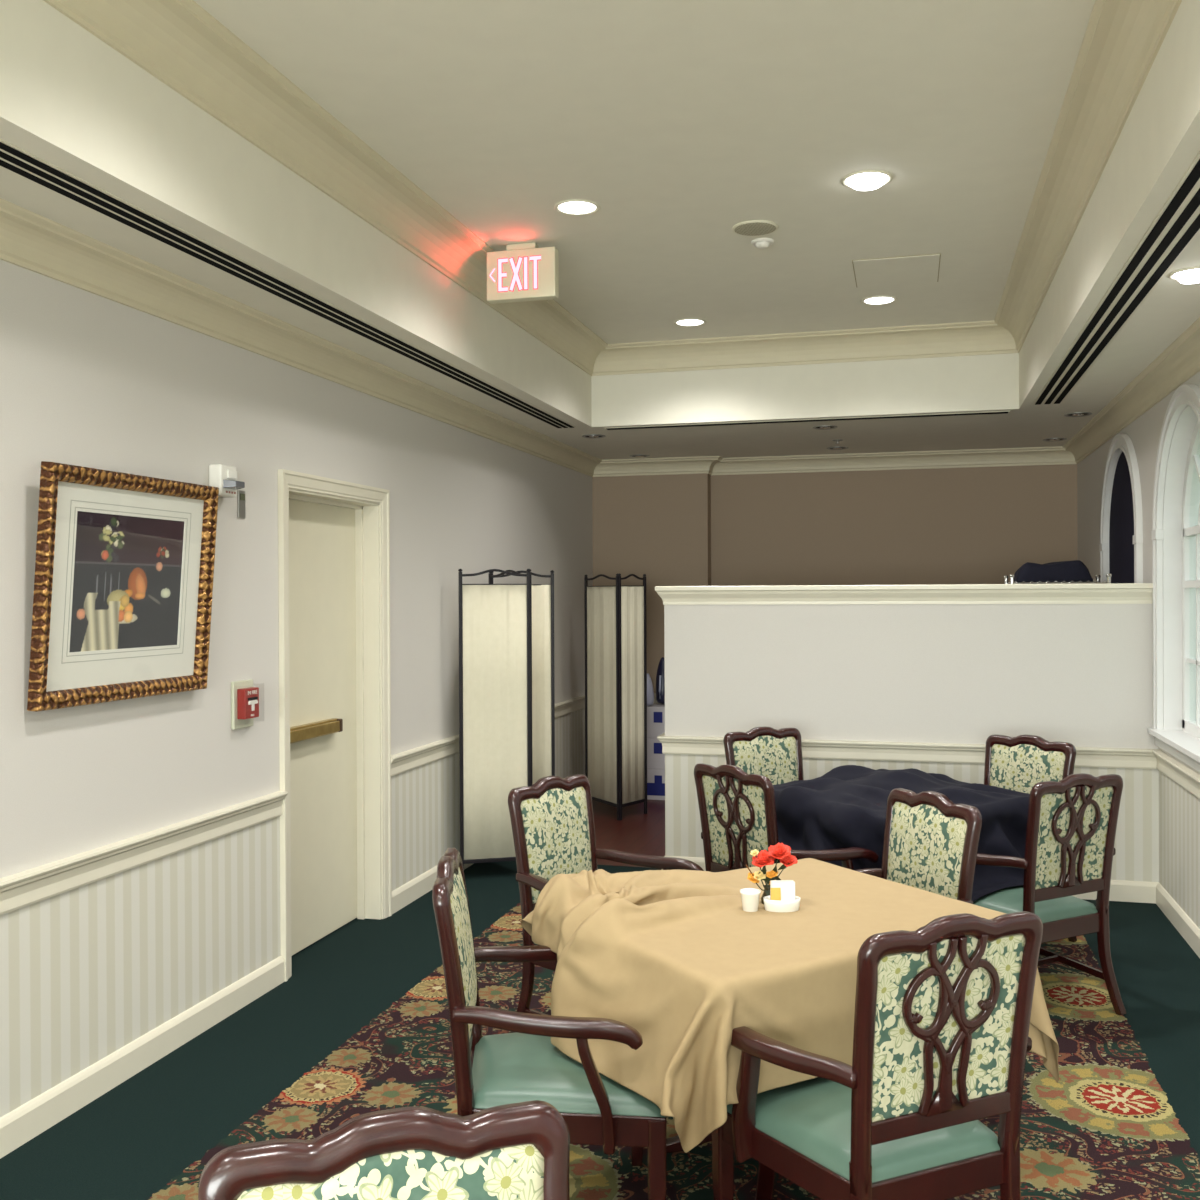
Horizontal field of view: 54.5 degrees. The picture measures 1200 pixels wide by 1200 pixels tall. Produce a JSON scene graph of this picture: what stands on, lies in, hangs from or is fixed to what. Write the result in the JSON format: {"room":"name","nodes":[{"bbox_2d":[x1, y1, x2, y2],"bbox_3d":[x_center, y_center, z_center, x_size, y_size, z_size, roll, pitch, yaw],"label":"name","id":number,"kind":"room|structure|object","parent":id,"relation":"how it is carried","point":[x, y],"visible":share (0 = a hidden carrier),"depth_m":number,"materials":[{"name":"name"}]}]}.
{"room":"restaurant dining room","nodes":[
{"label":"restaurant dining room","id":0,"kind":"room"},
{"bbox_2d":[0,260,592,1117],"bbox_3d":[-1.783,0.243,3.478,0.180,2.697,13.410,0,0,15],"label":"wall","id":1,"kind":"structure","parent":0,"point":[90,380],"depth_m":4.25,"materials":[{"name":"paint"}]},
{"bbox_2d":[27,461,218,711],"bbox_3d":[-1.535,-0.042,3.834,0.094,0.735,0.860,0,0,15],"label":"framed picture","id":2,"kind":"object","parent":1,"relation":"attached to","point":[124,563],"visible":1,"depth_m":3.77,"materials":[{"name":"gold metal"}]},
{"bbox_2d":[69,511,183,651],"bbox_3d":[-1.547,-0.057,3.837,0.033,0.434,0.550,0,0,15],"label":"print","id":3,"kind":"object","parent":2,"relation":"attached to","point":[126,574],"depth_m":3.82},
{"bbox_2d":[0,956,284,1158],"bbox_3d":[-2.330,1.553,1.003,0.018,0.106,7.930,0,0,15],"label":"baseboard","id":4,"kind":"structure","parent":1,"relation":"attached to","point":[34,1117],"depth_m":3.87,"materials":[{"name":"beige paint"}]},
{"bbox_2d":[0,791,287,914],"bbox_3d":[-2.324,0.865,0.997,0.038,0.102,7.930,0,0,15],"label":"trim","id":5,"kind":"structure","parent":1,"relation":"attached to","point":[28,887],"depth_m":3.87,"materials":[{"name":"beige paint"}]},
{"bbox_2d":[209,464,244,497],"bbox_3d":[-1.400,-0.449,4.387,0.100,0.118,0.108,0,0,15],"label":"fire alarm strobe","id":6,"kind":"object","parent":1,"relation":"attached to","point":[222,476],"visible":0.95,"depth_m":4.35,"materials":[{"name":"white plastic"}]},
{"bbox_2d":[237,490,244,517],"bbox_3d":[-1.401,-0.374,4.557,0.010,0.108,0.048,0,0,15],"label":"wall plate","id":7,"kind":"object","parent":1,"relation":"attached to","point":[240,494],"visible":0.99,"depth_m":4.55,"materials":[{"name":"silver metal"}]},
{"bbox_2d":[231,679,258,729],"bbox_3d":[-1.375,0.407,4.549,0.060,0.185,0.142,0,0,15],"label":"alarm pull station","id":8,"kind":"object","parent":1,"relation":"attached to","point":[244,697],"visible":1,"depth_m":4.51,"materials":[{"name":"red plastic"}]},
{"bbox_2d":[278,469,391,981],"bbox_3d":[-1.275,0.518,5.349,0.204,2.125,1.025,0,0,15],"label":"door","id":9,"kind":"structure","parent":1,"relation":"in","point":[334,535],"depth_m":5.50,"materials":[{"name":"paint"}]},
{"bbox_2d":[0,198,1199,476],"bbox_3d":[0.127,-1.049,2.996,3.767,0.125,13.070,0,0,15],"label":"trim","id":10,"kind":"structure","parent":1,"relation":"attached to","point":[29,240],"depth_m":5.44,"materials":[{"name":"paint"}]},
{"bbox_2d":[392,852,1199,957],"bbox_3d":[0.139,1.532,3.008,3.767,0.106,13.070,0,0,15],"label":"baseboard","id":11,"kind":"structure","parent":1,"relation":"attached to","point":[1120,890],"depth_m":6.00,"materials":[{"name":"beige paint"}]},
{"bbox_2d":[0,0,1199,459],"bbox_3d":[0.130,-1.388,3.009,4.167,0.553,13.500,0,0,15],"label":"ceiling","id":12,"kind":"structure","parent":0,"point":[686,122],"depth_m":4.11,"materials":[{"name":"paint"}]},
{"bbox_2d":[0,138,574,427],"bbox_3d":[-1.117,-1.109,4.235,0.127,0.007,7.030,0,0,15],"label":"ceiling vent","id":13,"kind":"object","parent":12,"relation":"in","point":[13,158],"visible":1,"depth_m":3.78,"materials":[{"name":"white metal"}]},
{"bbox_2d":[487,242,558,303],"bbox_3d":[-0.355,-1.498,5.328,0.330,0.252,0.062,0,0,15],"label":"exit sign","id":14,"kind":"object","parent":12,"relation":"hanging from","point":[525,271],"visible":1,"depth_m":5.30,"materials":[{"name":"beige plastic"}]},
{"bbox_2d":[554,199,600,215],"bbox_3d":[-0.095,-1.618,4.811,0.194,0.009,0.194,0,0,15],"label":"recessed light","id":15,"kind":"object","parent":12,"relation":"in","point":[574,207],"visible":1,"depth_m":4.79,"materials":[{"name":"white glass"}]},
{"bbox_2d":[582,434,605,437],"bbox_3d":[-0.043,-1.130,8.062,0.164,0.011,0.164,0,0,15],"label":"recessed light","id":16,"kind":"object","parent":12,"relation":"in","point":[589,435],"visible":1,"depth_m":8.04,"materials":[{"name":"silver metal"}]},
{"bbox_2d":[43,0,1181,375],"bbox_3d":[-0.052,-1.527,2.472,2.645,0.170,9.970,0,0,15],"label":"trim","id":17,"kind":"structure","parent":12,"relation":"attached to","point":[179,43],"depth_m":4.20,"materials":[{"name":"paint"}]},
{"bbox_2d":[629,454,649,457],"bbox_3d":[0.313,-1.137,9.220,0.164,0.011,0.164,0,0,15],"label":"recessed light","id":18,"kind":"object","parent":12,"relation":"in","point":[637,455],"visible":1,"depth_m":9.20,"materials":[{"name":"silver metal"}]},
{"bbox_2d":[674,318,705,326],"bbox_3d":[0.529,-1.631,6.853,0.194,0.009,0.194,0,0,15],"label":"recessed light","id":19,"kind":"object","parent":12,"relation":"in","point":[687,322],"visible":1,"depth_m":6.83,"materials":[{"name":"white glass"}]},
{"bbox_2d":[732,220,778,235],"bbox_3d":[0.677,-1.622,5.087,0.204,0.011,0.204,0,0,15],"label":"ceiling speaker","id":20,"kind":"object","parent":12,"relation":"attached to","point":[751,227],"visible":1,"depth_m":5.07,"materials":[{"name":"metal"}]},
{"bbox_2d":[751,238,773,248],"bbox_3d":[0.738,-1.615,5.288,0.104,0.028,0.104,0,0,15],"label":"smoke detector","id":21,"kind":"object","parent":12,"relation":"attached to","point":[761,243],"visible":1,"depth_m":5.26,"materials":[{"name":"white plastic"}]},
{"bbox_2d":[604,411,1009,429],"bbox_3d":[1.260,-1.134,7.382,2.530,0.007,0.070,0,0,15],"label":"ceiling vent","id":22,"kind":"object","parent":12,"relation":"in","point":[991,412],"visible":1,"depth_m":7.34,"materials":[{"name":"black metal"}]},
{"bbox_2d":[813,425,837,429],"bbox_3d":[1.483,-1.135,7.679,0.164,0.011,0.164,0,0,15],"label":"recessed light","id":23,"kind":"object","parent":12,"relation":"in","point":[822,427],"visible":1,"depth_m":7.66,"materials":[{"name":"silver metal"}]},
{"bbox_2d":[826,446,847,449],"bbox_3d":[1.789,-1.141,8.778,0.164,0.011,0.164,0,0,15],"label":"recessed light","id":24,"kind":"object","parent":12,"relation":"in","point":[837,447],"visible":1,"depth_m":8.76,"materials":[{"name":"silver metal"}]},
{"bbox_2d":[841,170,892,190],"bbox_3d":[1.032,-1.609,4.501,0.194,0.033,0.194,0,0,15],"label":"recessed light","id":25,"kind":"object","parent":12,"relation":"in","point":[866,180],"visible":1,"depth_m":4.46,"materials":[{"name":"white glass"}]},
{"bbox_2d":[861,296,896,304],"bbox_3d":[1.522,-1.633,6.358,0.194,0.009,0.194,0,0,15],"label":"recessed light","id":26,"kind":"object","parent":12,"relation":"in","point":[874,300],"visible":1,"depth_m":6.34,"materials":[{"name":"white glass"}]},
{"bbox_2d":[852,253,940,287],"bbox_3d":[1.473,-1.631,5.787,0.410,0.006,0.510,0,0,15],"label":"access panel","id":27,"kind":"object","parent":12,"relation":"attached to","point":[913,269],"visible":1,"depth_m":5.76,"materials":[{"name":"beige paint"}]},
{"bbox_2d":[1043,438,1066,440],"bbox_3d":[3.255,-1.146,8.339,0.164,0.011,0.164,0,0,15],"label":"recessed light","id":28,"kind":"object","parent":12,"relation":"in","point":[1047,439],"visible":1,"depth_m":8.32,"materials":[{"name":"silver metal"}]},
{"bbox_2d":[1064,412,1091,416],"bbox_3d":[2.942,-1.139,7.170,0.164,0.011,0.164,0,0,15],"label":"recessed light","id":29,"kind":"object","parent":12,"relation":"in","point":[1075,414],"visible":1,"depth_m":7.15,"materials":[{"name":"silver metal"}]},
{"bbox_2d":[1033,151,1199,404],"bbox_3d":[1.710,-1.117,3.420,0.155,0.007,6.900,0,0,15],"label":"ceiling vent","id":30,"kind":"object","parent":12,"relation":"in","point":[1176,225],"visible":1,"depth_m":4.07,"materials":[{"name":"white metal"}]},
{"bbox_2d":[1168,266,1199,283],"bbox_3d":[2.043,-1.109,4.005,0.164,0.033,0.164,0,0,15],"label":"recessed light","id":31,"kind":"object","parent":12,"relation":"in","point":[1191,275],"visible":1,"depth_m":3.98,"materials":[{"name":"white glass"}]},
{"bbox_2d":[0,800,1199,1199],"bbox_3d":[0.143,1.610,3.023,4.167,0.050,13.500,0,0,15],"label":"floor","id":32,"kind":"structure","parent":0,"point":[360,1024],"depth_m":3.88,"materials":[{"name":"carpet"}]},
{"bbox_2d":[198,1100,569,1199],"bbox_3d":[-0.188,1.135,1.281,0.660,0.933,0.564,0,0,-19],"label":"armchair","id":33,"kind":"object","parent":32,"relation":"on","point":[521,1150],"visible":1,"depth_m":1.50,"materials":[{"name":"brown wood"}]},
{"bbox_2d":[458,569,554,869],"bbox_3d":[-0.533,0.696,6.801,0.373,1.748,0.644,0,0,15],"label":"folding screen","id":34,"kind":"object","parent":32,"relation":"on","point":[507,673],"visible":0.89,"depth_m":6.60,"materials":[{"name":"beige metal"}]},
{"bbox_2d":[432,848,666,1199],"bbox_3d":[-0.141,1.127,2.998,0.564,0.933,0.660,0,0,-3],"label":"armchair","id":35,"kind":"object","parent":32,"relation":"on","point":[524,1065],"visible":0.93,"depth_m":2.77,"materials":[{"name":"brown wood"}]},
{"bbox_2d":[508,774,703,1032],"bbox_3d":[0.022,1.120,4.172,0.564,0.933,0.660,0,0,34],"label":"armchair","id":36,"kind":"object","parent":32,"relation":"on","point":[552,819],"visible":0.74,"depth_m":4.24,"materials":[{"name":"brown wood"}]},
{"bbox_2d":[584,573,646,819],"bbox_3d":[0.060,0.686,8.438,0.485,1.748,0.319,0,0,21],"label":"folding screen","id":37,"kind":"object","parent":32,"relation":"on","point":[615,616],"visible":0.96,"depth_m":8.41,"materials":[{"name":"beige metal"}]},
{"bbox_2d":[647,769,664,799],"bbox_3d":[0.491,1.434,9.197,0.340,0.240,0.302,0,0,15],"label":"carton","id":38,"kind":"object","parent":32,"relation":"on","point":[655,777],"visible":0.16,"depth_m":9.06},
{"bbox_2d":[647,738,664,768],"bbox_3d":[0.490,1.193,9.196,0.340,0.240,0.302,0,0,15],"label":"carton","id":39,"kind":"object","parent":38,"relation":"on","point":[655,757],"visible":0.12,"depth_m":9.06,"materials":[{"name":"grey cardboard"}]},
{"bbox_2d":[647,703,664,737],"bbox_3d":[0.489,0.952,9.195,0.340,0.240,0.302,0,0,15],"label":"carton","id":40,"kind":"object","parent":39,"relation":"on","point":[655,712],"visible":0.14,"depth_m":9.06,"materials":[{"name":"grey cardboard"}]},
{"bbox_2d":[647,673,653,705],"bbox_3d":[0.372,0.702,9.121,0.094,0.256,0.150,0,0,15],"label":"bag","id":41,"kind":"object","parent":40,"relation":"on","point":[650,694],"visible":0.5,"depth_m":9.09,"materials":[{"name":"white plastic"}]},
{"bbox_2d":[656,657,664,703],"bbox_3d":[0.501,0.640,9.263,0.125,0.375,0.129,0,0,-20],"label":"bag","id":42,"kind":"object","parent":40,"relation":"on","point":[660,676],"visible":0.7,"depth_m":9.22,"materials":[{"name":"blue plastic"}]},
{"bbox_2d":[666,1132,775,1199],"bbox_3d":[0.486,1.228,3.273,1.020,0.704,0.840,0,0,-31],"label":"dining table","id":43,"kind":"object","parent":32,"relation":"on","point":[765,1185],"visible":0.09,"depth_m":3.06,"materials":[{"name":"brown wood"}]},
{"bbox_2d":[521,858,1058,1152],"bbox_3d":[0.439,1.075,3.333,1.309,0.588,1.150,0,0,-28],"label":"tablecloth","id":44,"kind":"object","parent":43,"relation":"on","point":[675,957],"visible":0.77,"depth_m":2.93,"materials":[{"name":"beige fabric"}]},
{"bbox_2d":[740,888,760,911],"bbox_3d":[0.419,0.839,3.251,0.058,0.066,0.058,0,0,15],"label":"cup","id":45,"kind":"object","parent":44,"relation":"on","point":[749,896],"visible":1,"depth_m":3.23,"materials":[{"name":"white ceramic"}]},
{"bbox_2d":[746,843,797,903],"bbox_3d":[0.486,0.782,3.302,0.146,0.179,0.064,0,0,4],"label":"flower vase","id":46,"kind":"object","parent":44,"relation":"on","point":[780,851],"visible":0.87,"depth_m":3.30,"materials":[{"name":"brown"}]},
{"bbox_2d":[763,895,799,911],"bbox_3d":[0.508,0.851,3.253,0.104,0.040,0.064,0,0,-2],"label":"caddy","id":47,"kind":"object","parent":44,"relation":"on","point":[770,905],"visible":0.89,"depth_m":3.23,"materials":[{"name":"white ceramic"}]},
{"bbox_2d":[771,888,780,900],"bbox_3d":[0.488,0.829,3.235,0.028,0.059,0.008,0,0,-2],"label":"packet","id":48,"kind":"object","parent":47,"relation":"in","point":[775,892],"visible":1,"depth_m":3.23,"materials":[{"name":"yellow paper"}]},
{"bbox_2d":[772,882,794,900],"bbox_3d":[0.511,0.823,3.242,0.062,0.074,0.007,0,0,-2],"label":"packet","id":49,"kind":"object","parent":47,"relation":"in","point":[787,888],"visible":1,"depth_m":3.24,"materials":[{"name":"white paper"}]},
{"bbox_2d":[723,726,803,784],"bbox_3d":[0.948,1.109,5.684,0.660,0.933,0.564,0,0,-30],"label":"armchair","id":50,"kind":"object","parent":32,"relation":"on","point":[774,754],"visible":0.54,"depth_m":5.87,"materials":[{"name":"beige fabric"}]},
{"bbox_2d":[694,763,878,871],"bbox_3d":[0.730,1.115,4.711,0.564,0.933,0.660,0,0,-32],"label":"armchair","id":51,"kind":"object","parent":32,"relation":"on","point":[737,808],"visible":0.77,"depth_m":4.55,"materials":[{"name":"brown wood"}]},
{"bbox_2d":[712,911,1042,1199],"bbox_3d":[0.641,1.125,2.666,0.660,0.933,0.564,0,0,-24],"label":"armchair","id":52,"kind":"object","parent":32,"relation":"on","point":[941,1040],"visible":0.99,"depth_m":2.49,"materials":[{"name":"brown wood"}]},
{"bbox_2d":[854,788,981,903],"bbox_3d":[0.895,1.118,3.849,0.564,0.933,0.660,0,0,-21],"label":"armchair","id":53,"kind":"object","parent":32,"relation":"on","point":[930,843],"visible":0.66,"depth_m":3.88,"materials":[{"name":"beige fabric"}]},
{"bbox_2d":[984,734,1076,941],"bbox_3d":[1.829,1.107,5.367,0.564,0.933,0.660,0,0,-35],"label":"armchair","id":54,"kind":"object","parent":32,"relation":"on","point":[1018,763],"visible":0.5,"depth_m":5.48,"materials":[{"name":"beige fabric"}]},
{"bbox_2d":[973,773,1125,1014],"bbox_3d":[1.662,1.111,4.550,0.660,0.933,0.564,0,0,-28],"label":"armchair","id":55,"kind":"object","parent":32,"relation":"on","point":[1070,850],"visible":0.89,"depth_m":4.37,"materials":[{"name":"brown wood"}]},
{"bbox_2d":[1003,574,1111,583],"bbox_3d":[2.606,0.706,6.659,0.537,1.701,0.430,0,0,15],"label":"wire shelving","id":56,"kind":"object","parent":32,"relation":"on","point":[1108,576],"visible":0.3,"depth_m":6.49,"materials":[{"name":"silver metal"}]},
{"bbox_2d":[1014,560,1092,582],"bbox_3d":[2.578,-0.163,6.662,0.400,0.121,0.340,0,0,15],"label":"cover","id":57,"kind":"object","parent":56,"relation":"on","point":[1075,570],"visible":0.86,"depth_m":6.52,"materials":[{"name":"black fabric"}]},
{"bbox_3d":[1.314,1.215,5.152,0.920,0.704,0.920,0,0,-30],"label":"dining table","id":58,"kind":"object","parent":32,"relation":"on","visible":0},
{"bbox_2d":[773,765,1029,901],"bbox_3d":[1.339,1.117,5.144,1.365,0.690,1.273,0,0,-26],"label":"tablecloth","id":59,"kind":"object","parent":58,"relation":"on","point":[846,806],"visible":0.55,"depth_m":4.86,"materials":[{"name":"black fabric"}]},
{"bbox_2d":[592,464,1077,692],"bbox_3d":[1.850,0.199,9.302,3.867,2.697,0.310,0,0,15],"label":"wall","id":60,"kind":"structure","parent":0,"point":[969,525],"depth_m":9.31,"materials":[{"name":"paint"}]},
{"bbox_2d":[391,693,660,775],"bbox_3d":[1.280,0.818,7.334,3.767,0.102,4.115,0,0,15],"label":"trim","id":61,"kind":"structure","parent":60,"relation":"attached to","point":[410,759],"depth_m":6.38,"materials":[{"name":"beige paint"}]},
{"bbox_2d":[664,604,1158,881],"bbox_3d":[1.639,0.765,6.387,2.589,1.595,0.130,0,0,15],"label":"wall","id":62,"kind":"structure","parent":0,"point":[1080,675],"depth_m":6.29,"materials":[{"name":"paint"}]},
{"bbox_2d":[655,583,1152,604],"bbox_3d":[1.610,-0.030,6.377,2.634,0.105,0.195,0,0,15],"label":"trim","id":63,"kind":"structure","parent":62,"relation":"attached to","point":[1107,593],"depth_m":6.28,"materials":[{"name":"beige paint"}]},
{"bbox_2d":[1077,371,1199,928],"bbox_3d":[2.054,0.231,2.469,0.220,2.697,13.420,0,0,15],"label":"wall","id":64,"kind":"structure","parent":0,"point":[1179,809],"depth_m":6.00,"materials":[{"name":"paint"}]},
{"bbox_2d":[657,732,1199,798],"bbox_3d":[0.332,0.850,1.516,2.627,0.102,10.292,0,0,15],"label":"trim","id":65,"kind":"structure","parent":64,"relation":"attached to","point":[1181,774],"depth_m":6.26,"materials":[{"name":"beige paint"}]},
{"bbox_2d":[1099,433,1142,582],"bbox_3d":[3.151,-0.126,6.772,0.255,1.730,1.658,0,0,15],"label":"window","id":66,"kind":"structure","parent":64,"relation":"in","point":[1121,518],"depth_m":7.04,"materials":[{"name":"paint"}]},
{"bbox_2d":[1147,384,1199,771],"bbox_3d":[2.772,-0.118,5.338,0.255,1.730,1.300,0,0,15],"label":"window","id":67,"kind":"structure","parent":64,"relation":"in","point":[1175,533],"depth_m":5.82,"materials":[{"name":"paint"}]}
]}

